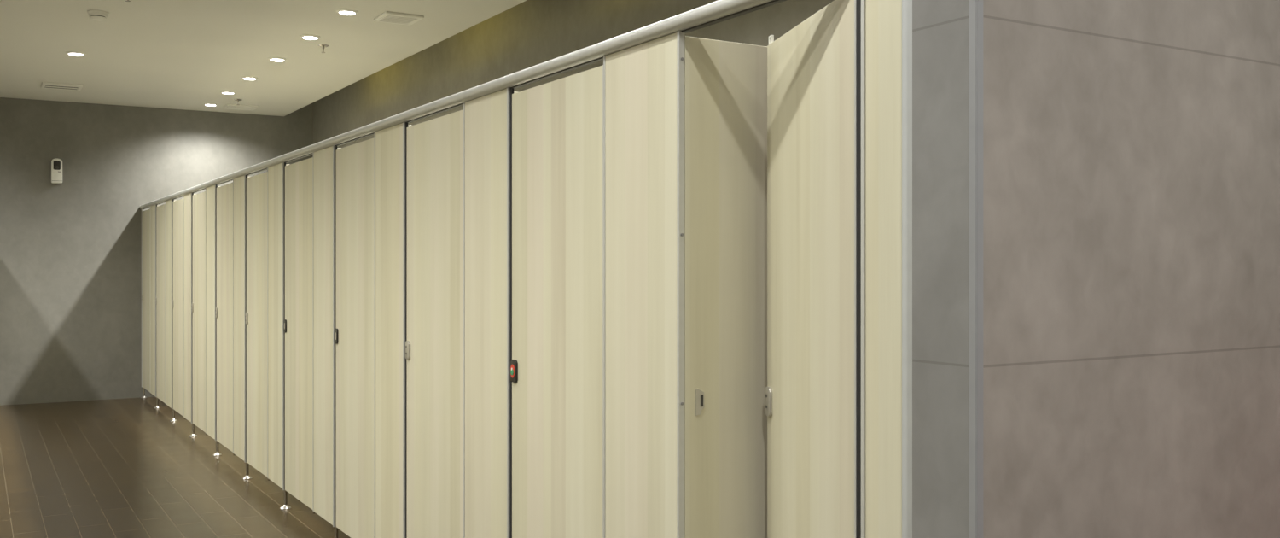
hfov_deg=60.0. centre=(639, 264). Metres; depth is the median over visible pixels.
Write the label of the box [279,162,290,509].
post
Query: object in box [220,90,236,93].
recessed light
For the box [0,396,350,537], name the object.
floor
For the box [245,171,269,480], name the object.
door
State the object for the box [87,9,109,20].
smoke detector
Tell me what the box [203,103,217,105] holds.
recessed light
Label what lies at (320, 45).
sprinkler
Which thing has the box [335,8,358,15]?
recessed light
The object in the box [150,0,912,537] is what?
wall
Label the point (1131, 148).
wall
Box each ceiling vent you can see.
[40,81,82,90]
[222,103,258,110]
[373,11,424,25]
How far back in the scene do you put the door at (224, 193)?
7.83 m
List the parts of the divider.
strike plate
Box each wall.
[0,97,313,405]
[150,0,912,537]
[313,0,834,147]
[912,0,1279,537]
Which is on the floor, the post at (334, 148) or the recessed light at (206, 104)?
the post at (334, 148)
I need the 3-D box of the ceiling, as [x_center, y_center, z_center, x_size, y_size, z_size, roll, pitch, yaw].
[-2.052,-1.685,4.367,4.980,0.050,15.800,0,0,-31]
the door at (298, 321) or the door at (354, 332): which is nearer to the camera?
the door at (354, 332)
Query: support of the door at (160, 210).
attached to the post at (157, 405)
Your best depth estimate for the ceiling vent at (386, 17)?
7.40 m
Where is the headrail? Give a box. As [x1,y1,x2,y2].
[139,0,787,209]
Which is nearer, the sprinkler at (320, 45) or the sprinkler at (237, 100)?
the sprinkler at (320, 45)
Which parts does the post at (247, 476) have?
pedestal leg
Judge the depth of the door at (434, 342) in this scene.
4.25 m
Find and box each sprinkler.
[233,98,242,104]
[318,44,328,52]
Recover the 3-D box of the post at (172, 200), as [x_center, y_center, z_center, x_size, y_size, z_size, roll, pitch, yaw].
[-4.168,0.405,9.912,0.062,1.980,0.067,0,0,-3]
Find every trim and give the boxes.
[676,30,684,537]
[969,0,983,537]
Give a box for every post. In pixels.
[140,209,146,397]
[153,203,160,407]
[169,198,177,420]
[189,192,197,436]
[213,184,221,455]
[242,174,252,478]
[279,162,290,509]
[332,145,337,537]
[402,122,408,537]
[506,87,513,537]
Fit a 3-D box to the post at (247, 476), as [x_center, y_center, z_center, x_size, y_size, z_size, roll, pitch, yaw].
[-2.566,0.405,7.245,0.062,1.980,0.067,0,0,-3]
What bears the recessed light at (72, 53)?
in the ceiling
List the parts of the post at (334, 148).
pedestal leg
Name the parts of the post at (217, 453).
pedestal leg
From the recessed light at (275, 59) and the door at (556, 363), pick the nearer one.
the door at (556, 363)
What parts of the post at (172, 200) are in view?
pedestal leg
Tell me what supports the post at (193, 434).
on the floor
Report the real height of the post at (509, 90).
1.980 m
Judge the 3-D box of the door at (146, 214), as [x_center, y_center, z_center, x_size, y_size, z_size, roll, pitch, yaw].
[-5.064,0.369,11.389,0.025,1.863,0.630,0,0,-31]
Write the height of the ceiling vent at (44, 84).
0.018 m
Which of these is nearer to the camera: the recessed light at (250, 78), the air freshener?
the recessed light at (250, 78)
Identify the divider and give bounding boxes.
[684,35,767,537]
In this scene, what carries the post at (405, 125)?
on the floor
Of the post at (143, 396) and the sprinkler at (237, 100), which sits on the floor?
the post at (143, 396)
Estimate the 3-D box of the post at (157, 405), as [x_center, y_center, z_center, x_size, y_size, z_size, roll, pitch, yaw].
[-4.702,0.405,10.801,0.062,1.980,0.067,0,0,-3]
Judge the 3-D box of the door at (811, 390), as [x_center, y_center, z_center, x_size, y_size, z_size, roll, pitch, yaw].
[0.385,0.357,2.540,0.025,1.887,0.632,0,0,-10]
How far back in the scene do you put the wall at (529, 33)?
7.91 m
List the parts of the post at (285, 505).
pedestal leg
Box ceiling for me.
[0,0,526,116]
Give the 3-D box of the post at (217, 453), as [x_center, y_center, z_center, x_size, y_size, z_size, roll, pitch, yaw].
[-3.100,0.405,8.134,0.062,1.980,0.067,0,0,-3]
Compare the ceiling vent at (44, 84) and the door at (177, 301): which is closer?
the door at (177, 301)
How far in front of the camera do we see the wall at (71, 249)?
11.42 m
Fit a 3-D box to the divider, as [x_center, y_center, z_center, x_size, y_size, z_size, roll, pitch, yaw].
[0.867,0.335,3.245,1.764,1.817,0.017,0,0,-31]
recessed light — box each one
[65,51,86,55]
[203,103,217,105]
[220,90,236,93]
[240,75,258,80]
[267,57,286,61]
[299,34,320,39]
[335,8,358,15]
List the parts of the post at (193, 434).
pedestal leg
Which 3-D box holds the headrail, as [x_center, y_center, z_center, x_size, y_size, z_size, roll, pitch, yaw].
[-2.348,-0.604,6.854,0.044,0.043,11.230,0,0,-31]
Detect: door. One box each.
[141,209,151,394]
[155,203,167,405]
[171,197,185,418]
[191,191,207,435]
[215,182,235,454]
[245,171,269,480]
[283,157,314,513]
[334,137,374,537]
[405,109,463,537]
[510,64,603,537]
[764,0,856,537]
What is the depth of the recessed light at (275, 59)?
8.91 m
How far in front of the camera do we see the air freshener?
11.19 m
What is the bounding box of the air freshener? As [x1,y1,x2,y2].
[51,157,62,183]
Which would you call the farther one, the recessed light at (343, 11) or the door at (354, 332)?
the recessed light at (343, 11)
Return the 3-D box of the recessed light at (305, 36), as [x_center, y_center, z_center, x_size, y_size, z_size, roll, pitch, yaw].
[-2.401,-1.653,8.074,0.146,0.015,0.146,0,0,-31]
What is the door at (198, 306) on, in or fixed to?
attached to the post at (193, 434)
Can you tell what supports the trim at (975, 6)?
attached to the wall at (1131, 148)
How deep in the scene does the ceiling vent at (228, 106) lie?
11.57 m

